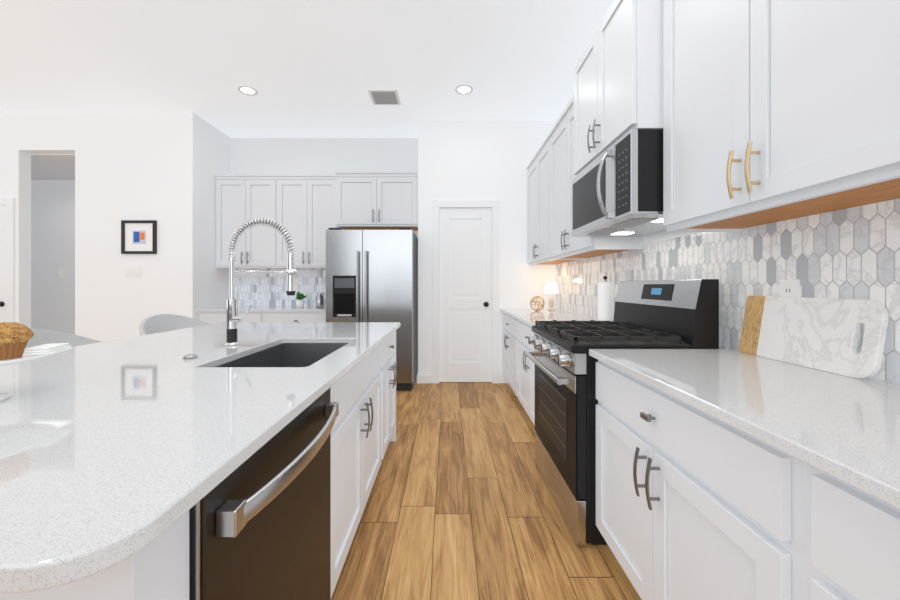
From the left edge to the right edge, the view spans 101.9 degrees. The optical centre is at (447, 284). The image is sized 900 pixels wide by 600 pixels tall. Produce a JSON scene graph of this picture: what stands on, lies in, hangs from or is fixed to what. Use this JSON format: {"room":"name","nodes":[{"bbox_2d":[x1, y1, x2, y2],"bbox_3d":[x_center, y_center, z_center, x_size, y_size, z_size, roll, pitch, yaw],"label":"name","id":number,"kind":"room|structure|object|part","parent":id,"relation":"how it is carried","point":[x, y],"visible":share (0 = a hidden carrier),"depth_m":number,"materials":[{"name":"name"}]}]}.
{"room":"kitchen","nodes":[
{"label":"kitchen","id":0,"kind":"room"},
{"bbox_2d":[0,112,230,341],"bbox_3d":[-5.410,-0.385,4.445,5.180,3.050,0.830,0,0,0],"label":"wall","id":1,"kind":"structure","parent":0,"point":[162,169],"depth_m":4.03,"materials":[{"name":"white paint"}]},
{"bbox_2d":[0,198,14,322],"bbox_3d":[-5.290,0.090,4.021,1.020,2.100,0.018,0,0,0],"label":"door frame","id":2,"kind":"structure","parent":1,"relation":"attached to","point":[7,258],"depth_m":4.01,"materials":[{"name":"white wood"}]},
{"bbox_2d":[125,266,141,276],"bbox_3d":[-3.470,-0.145,4.025,0.190,0.120,0.010,0,0,0],"label":"light switch","id":3,"kind":"object","parent":1,"relation":"attached to","point":[133,271],"visible":1,"depth_m":4.02,"materials":[{"name":"white plastic"}]},
{"bbox_2d":[121,220,156,253],"bbox_3d":[-3.400,-0.526,4.016,0.375,0.368,0.025,0,0,0],"label":"picture frame","id":4,"kind":"object","parent":1,"relation":"attached to","point":[138,236],"visible":1,"depth_m":4.02,"materials":[{"name":"black wood"}]},
{"bbox_2d":[0,154,498,382],"bbox_3d":[-3.003,-0.310,4.613,7.193,2.900,1.314,0,0,0],"label":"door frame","id":5,"kind":"structure","parent":0,"point":[52,228],"depth_m":5.15,"materials":[{"name":"white"}]},
{"bbox_3d":[-4.915,0.210,3.989,0.060,0.060,0.066,0,0,0],"label":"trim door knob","id":6,"kind":"part","parent":5,"relation":"part of","materials":[{"name":"black metal"}]},
{"bbox_2d":[58,269,64,277],"bbox_3d":[-5.450,-0.160,5.145,0.085,0.130,0.010,0,0,0],"label":"light switch","id":7,"kind":"object","parent":5,"relation":"attached to","point":[61,273],"visible":1,"depth_m":5.14,"materials":[{"name":"white plastic"}]},
{"bbox_3d":[0.205,0.080,4.288,0.776,2.120,0.133,0,0,0],"label":"trim door casing","id":8,"kind":"part","parent":5,"relation":"part of","materials":[{"name":"white wood"}]},
{"bbox_2d":[0,0,612,137],"bbox_3d":[-3.275,-1.950,1.350,9.450,0.080,9.700,0,0,0],"label":"ceiling","id":9,"kind":"structure","parent":0,"point":[311,68],"depth_m":3.09,"materials":[{"name":"white paint"}]},
{"bbox_2d":[237,85,257,95],"bbox_3d":[-1.960,-1.905,3.575,0.179,0.009,0.179,0,0,-45],"label":"recessed light","id":10,"kind":"object","parent":9,"relation":"in","point":[244,89],"depth_m":3.57,"materials":[{"name":"white"}]},
{"bbox_2d":[368,89,400,104],"bbox_3d":[-0.640,-1.902,3.708,0.290,0.016,0.290,0,0,0],"label":"ceiling vent","id":11,"kind":"object","parent":9,"relation":"in","point":[384,96],"depth_m":3.68,"materials":[{"name":"white metal"}]},
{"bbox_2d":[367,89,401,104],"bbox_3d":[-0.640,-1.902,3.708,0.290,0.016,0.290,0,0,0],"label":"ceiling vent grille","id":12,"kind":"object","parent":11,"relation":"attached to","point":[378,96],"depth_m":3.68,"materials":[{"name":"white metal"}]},
{"bbox_2d":[455,84,472,94],"bbox_3d":[0.156,-1.905,3.558,0.179,0.009,0.179,0,0,-45],"label":"recessed light","id":13,"kind":"object","parent":9,"relation":"in","point":[463,89],"depth_m":3.55,"materials":[{"name":"white"}]},
{"bbox_2d":[231,138,417,237],"bbox_3d":[-1.584,-0.385,4.800,2.472,3.050,0.120,0,0,0],"label":"wall","id":14,"kind":"structure","parent":0,"point":[290,155],"depth_m":4.74,"materials":[{"name":"white paint"}]},
{"bbox_2d":[215,175,282,266],"bbox_3d":[-2.412,-0.770,4.575,0.809,1.091,0.326,0,0,0],"label":"upper cabinet","id":15,"kind":"object","parent":14,"relation":"attached to","point":[239,198],"depth_m":4.42,"materials":[{"name":"white wood"}]},
{"bbox_2d":[235,268,325,305],"bbox_3d":[-2.077,0.012,4.736,1.484,0.524,0.008,0,0,0],"label":"backsplash","id":16,"kind":"structure","parent":14,"relation":"attached to","point":[260,289],"depth_m":4.73,"materials":[{"name":"tile"}]},
{"bbox_2d":[283,175,342,266],"bbox_3d":[-1.740,-0.770,4.575,0.809,1.091,0.326,0,0,0],"label":"upper cabinet","id":17,"kind":"object","parent":14,"relation":"attached to","point":[306,211],"depth_m":4.42,"materials":[{"name":"white wood"}]},
{"bbox_2d":[335,171,417,230],"bbox_3d":[-0.841,-1.012,4.517,0.978,0.606,0.441,0,0,0],"label":"upper cabinet","id":18,"kind":"object","parent":14,"relation":"attached to","point":[364,200],"depth_m":4.31,"materials":[{"name":"white wood"}]},
{"bbox_2d":[331,378,640,599],"bbox_3d":[-3.275,1.170,1.350,9.450,0.060,9.700,0,0,0],"label":"floor","id":19,"kind":"structure","parent":0,"point":[461,504],"depth_m":1.77,"materials":[{"name":"brown wood"}]},
{"bbox_2d":[26,328,100,346],"bbox_3d":[-1.822,0.675,1.800,0.505,0.931,0.550,0,0,0],"label":"counter stool","id":20,"kind":"object","parent":19,"relation":"on","point":[43,336],"visible":0.02,"depth_m":1.88,"materials":[{"name":"white plastic"}]},
{"bbox_2d":[139,314,207,335],"bbox_3d":[-1.822,0.675,2.550,0.504,0.931,0.550,0,0,0],"label":"counter stool","id":21,"kind":"object","parent":19,"relation":"on","point":[158,323],"visible":0.06,"depth_m":2.62,"materials":[{"name":"grey fabric"}]},
{"bbox_2d":[199,314,264,323],"bbox_3d":[-2.446,0.722,4.419,0.740,0.835,0.621,0,0,0],"label":"base cabinet","id":22,"kind":"object","parent":19,"relation":"on","point":[208,318],"depth_m":4.11,"materials":[{"name":"white wood"}]},
{"bbox_2d":[96,326,399,599],"bbox_3d":[-0.845,0.722,1.560,1.010,0.835,2.240,0,0,0],"label":"kitchen island","id":23,"kind":"object","parent":19,"relation":"on","point":[363,429],"depth_m":1.34,"materials":[{"name":"white wood"}]},
{"bbox_2d":[0,322,399,599],"bbox_3d":[-1.010,0.289,1.525,1.328,0.028,2.338,0,0,0],"label":"island countertop","id":24,"kind":"structure","parent":23,"relation":"on","point":[102,444],"depth_m":0.68,"materials":[{"name":"white stone"}]},
{"bbox_2d":[0,322,72,400],"bbox_3d":[-1.114,0.181,0.850,0.286,0.187,0.284,0,0,0],"label":"cake stand","id":25,"kind":"object","parent":24,"relation":"on","point":[15,337],"visible":1,"depth_m":0.86,"materials":[{"name":"white ceramic"}]},
{"bbox_3d":[-1.115,0.221,0.850,0.284,0.106,0.284,0,0,0],"label":"dish","id":26,"kind":"part","parent":25,"relation":"part of","materials":[{"name":"glass"}]},
{"bbox_2d":[183,217,296,358],"bbox_3d":[-0.856,-0.018,1.527,0.326,0.584,0.351,0,0,0],"label":"faucet","id":27,"kind":"object","parent":24,"relation":"on","point":[233,319],"visible":1,"depth_m":1.66,"materials":[{"name":"silver metal"}]},
{"bbox_2d":[208,338,351,365],"bbox_3d":[-0.665,0.415,1.560,0.450,0.247,0.740,0,0,0],"label":"sink","id":28,"kind":"object","parent":24,"relation":"in","point":[289,351],"depth_m":1.90,"materials":[{"name":"grey metal"}]},
{"bbox_2d":[189,387,338,599],"bbox_3d":[-0.636,0.721,0.840,0.667,0.828,0.592,0,0,0],"label":"dishwasher","id":29,"kind":"object","parent":23,"relation":"in","point":[260,524],"visible":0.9,"depth_m":0.75,"materials":[{"name":"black metal"}]},
{"bbox_3d":[-0.333,0.375,0.840,0.061,0.042,0.540,0,0,0],"label":"handle","id":30,"kind":"part","parent":29,"relation":"part of","materials":[{"name":"silver metal"}]},
{"bbox_2d":[265,314,325,321],"bbox_3d":[-1.705,0.722,4.419,0.740,0.835,0.621,0,0,0],"label":"base cabinet","id":31,"kind":"object","parent":19,"relation":"on","point":[273,314],"depth_m":4.11,"materials":[{"name":"white wood"}]},
{"bbox_2d":[197,306,325,313],"bbox_3d":[-2.075,0.289,4.411,1.480,0.028,0.642,0,0,0],"label":"countertop","id":32,"kind":"structure","parent":31,"relation":"on","point":[241,309],"depth_m":4.13,"materials":[{"name":"white stone"}]},
{"bbox_2d":[296,292,307,307],"bbox_3d":[-1.785,0.177,4.449,0.162,0.195,0.170,0,0,0],"label":"potted plant","id":33,"kind":"object","parent":32,"relation":"on","point":[300,302],"visible":1,"depth_m":4.41,"materials":[{"name":"green plant"}]},
{"bbox_3d":[-1.800,0.229,4.450,0.110,0.090,0.110,0,0,0],"label":"pot","id":34,"kind":"part","parent":33,"relation":"part of","materials":[{"name":"white ceramic"}]},
{"bbox_2d":[316,293,323,306],"bbox_3d":[-1.580,0.189,4.500,0.100,0.170,0.100,0,0,0],"label":"glass canister","id":35,"kind":"object","parent":32,"relation":"on","point":[319,299],"visible":1,"depth_m":4.46,"materials":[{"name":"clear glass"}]},
{"bbox_2d":[326,228,417,389],"bbox_3d":[-0.838,0.265,4.221,0.915,1.750,0.837,0,0,0],"label":"refrigerator","id":36,"kind":"object","parent":19,"relation":"on","point":[371,275],"visible":0.81,"depth_m":3.87,"materials":[{"name":"grey metal"}]},
{"bbox_2d":[502,313,515,394],"bbox_3d":[0.937,0.722,3.764,0.626,0.835,0.947,0,0,0],"label":"base cabinet","id":37,"kind":"object","parent":19,"relation":"on","point":[508,323],"depth_m":3.70,"materials":[{"name":"white wood"}]},
{"bbox_2d":[516,321,534,425],"bbox_3d":[0.937,0.722,2.817,0.626,0.835,0.947,0,0,0],"label":"base cabinet","id":38,"kind":"object","parent":19,"relation":"on","point":[525,367],"depth_m":2.94,"materials":[{"name":"white wood"}]},
{"bbox_2d":[500,309,596,325],"bbox_3d":[0.929,0.289,3.291,0.647,0.028,1.894,0,0,0],"label":"countertop","id":39,"kind":"structure","parent":38,"relation":"on","point":[529,316],"depth_m":3.29,"materials":[{"name":"white stone"}]},
{"bbox_2d":[530,296,544,310],"bbox_3d":[0.950,0.195,3.880,0.158,0.158,0.158,0,0,0],"label":"orb","id":40,"kind":"object","parent":39,"relation":"on","point":[538,305],"visible":1,"depth_m":3.86,"materials":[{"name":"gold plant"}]},
{"bbox_2d":[545,282,557,310],"bbox_3d":[1.120,0.122,3.950,0.140,0.304,0.140,0,0,0],"label":"lamp","id":41,"kind":"object","parent":39,"relation":"on","point":[551,288],"visible":1,"depth_m":3.91,"materials":[{"name":"beige fabric"}]},
{"bbox_3d":[1.120,0.030,3.950,0.140,0.121,0.140,0,0,0],"label":"lamp shade","id":42,"kind":"part","parent":41,"relation":"part of","materials":[{"name":"white fabric"}]},
{"bbox_2d":[597,276,612,320],"bbox_3d":[1.120,0.105,2.600,0.136,0.339,0.136,0,0,0],"label":"paper towel holder","id":43,"kind":"object","parent":39,"relation":"on","point":[604,300],"visible":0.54,"depth_m":2.56,"materials":[{"name":"white paper"}]},
{"bbox_2d":[525,279,718,544],"bbox_3d":[0.836,0.557,1.958,0.708,1.165,0.759,0,0,0],"label":"range","id":44,"kind":"object","parent":19,"relation":"on","point":[666,314],"visible":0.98,"depth_m":1.69,"materials":[{"name":"black metal"}]},
{"bbox_3d":[0.540,0.661,1.958,0.116,0.533,0.757,0,0,0],"label":"door","id":45,"kind":"part","parent":44,"relation":"part of","materials":[{"name":"black glass"}]},
{"bbox_2d":[596,361,779,599],"bbox_3d":[0.937,0.722,1.113,0.626,0.835,0.915,0,0,0],"label":"base cabinet","id":46,"kind":"object","parent":19,"relation":"on","point":[729,474],"depth_m":0.98,"materials":[{"name":"white wood"}]},
{"bbox_2d":[589,349,899,512],"bbox_3d":[0.929,0.289,0.200,0.647,0.028,2.741,0,0,0],"label":"countertop","id":47,"kind":"structure","parent":46,"relation":"on","point":[844,429],"depth_m":0.85,"materials":[{"name":"white stone"}]},
{"bbox_2d":[739,296,887,378],"bbox_3d":[1.222,0.160,1.265,0.053,0.233,0.476,0,0,0],"label":"serving board","id":48,"kind":"object","parent":47,"relation":"on","point":[822,334],"visible":0.98,"depth_m":1.20,"materials":[{"name":"stone"}]},
{"bbox_2d":[780,453,899,599],"bbox_3d":[0.937,0.722,0.199,0.626,0.835,0.914,0,0,0],"label":"base cabinet","id":49,"kind":"object","parent":19,"relation":"on","point":[836,543],"depth_m":0.60,"materials":[{"name":"white wood"}]},
{"bbox_2d":[418,121,555,382],"bbox_3d":[0.456,-0.385,4.550,1.608,3.050,0.620,0,0,0],"label":"wall","id":50,"kind":"structure","parent":0,"point":[474,160],"depth_m":4.24,"materials":[{"name":"white paint"}]},
{"bbox_2d":[417,373,431,382],"bbox_3d":[-2.151,1.090,4.229,3.933,0.100,0.423,0,0,0],"label":"baseboard","id":51,"kind":"structure","parent":50,"relation":"attached to","point":[424,378],"depth_m":4.23,"materials":[{"name":"white"}]},
{"bbox_2d":[440,208,491,381],"bbox_3d":[0.205,0.118,4.269,0.608,2.027,0.035,0,0,0],"label":"pantry door","id":52,"kind":"structure","parent":50,"relation":"in","point":[465,293],"depth_m":4.25,"materials":[{"name":"white wood"}]},
{"bbox_2d":[556,96,897,383],"bbox_3d":[1.320,-0.385,0.680,0.120,3.050,8.360,0,0,0],"label":"wall","id":53,"kind":"structure","parent":0,"point":[665,235],"depth_m":2.14,"materials":[{"name":"white paint"}]},
{"bbox_2d":[527,140,574,263],"bbox_3d":[1.089,-0.795,3.730,0.338,1.101,1.016,0,0,0],"label":"upper cabinet","id":54,"kind":"object","parent":53,"relation":"attached to","point":[537,170],"depth_m":3.75,"materials":[{"name":"white wood"}]},
{"bbox_2d":[547,104,643,259],"bbox_3d":[1.089,-0.795,2.851,0.338,1.101,1.017,0,0,0],"label":"upper cabinet","id":55,"kind":"object","parent":53,"relation":"attached to","point":[561,245],"depth_m":2.94,"materials":[{"name":"white wood"}]},
{"bbox_2d":[571,0,658,179],"bbox_3d":[1.029,-1.042,1.957,0.458,0.696,0.765,0,0,0],"label":"upper cabinet","id":56,"kind":"object","parent":53,"relation":"attached to","point":[616,76],"depth_m":1.75,"materials":[{"name":"white wood"}]},
{"bbox_2d":[572,129,666,236],"bbox_3d":[0.989,-0.489,1.958,0.519,0.370,0.757,0,0,0],"label":"microwave","id":57,"kind":"object","parent":56,"relation":"attached to","point":[617,188],"visible":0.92,"depth_m":1.71,"materials":[{"name":"black metal"}]},
{"bbox_3d":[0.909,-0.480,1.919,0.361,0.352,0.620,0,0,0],"label":"handle","id":58,"kind":"part","parent":57,"relation":"part of","materials":[{"name":"silver metal"}]},
{"bbox_2d":[556,198,899,383],"bbox_3d":[1.256,0.090,1.520,0.008,0.700,5.439,0,0,0],"label":"backsplash","id":59,"kind":"structure","parent":53,"relation":"attached to","point":[851,253],"depth_m":1.39,"materials":[{"name":"tile"}]},
{"bbox_2d":[779,279,799,296],"bbox_3d":[1.248,0.040,1.335,0.008,0.120,0.075,0,0,0],"label":"outlet","id":60,"kind":"object","parent":59,"relation":"attached to","point":[789,288],"visible":0.62,"depth_m":1.33,"materials":[{"name":"white plastic"}]},
{"bbox_2d":[655,0,899,231],"bbox_3d":[1.089,-0.777,1.080,0.338,1.066,0.984,0,0,0],"label":"upper cabinet","id":61,"kind":"object","parent":53,"relation":"attached to","point":[760,112],"depth_m":1.05,"materials":[{"name":"white wood"}]},
{"bbox_2d":[895,0,899,171],"bbox_3d":[1.089,-0.777,0.200,0.338,1.066,1.052,0,0,0],"label":"upper cabinet","id":62,"kind":"object","parent":53,"relation":"attached to","point":[897,2],"depth_m":0.75,"materials":[{"name":"white wood"}]}
]}

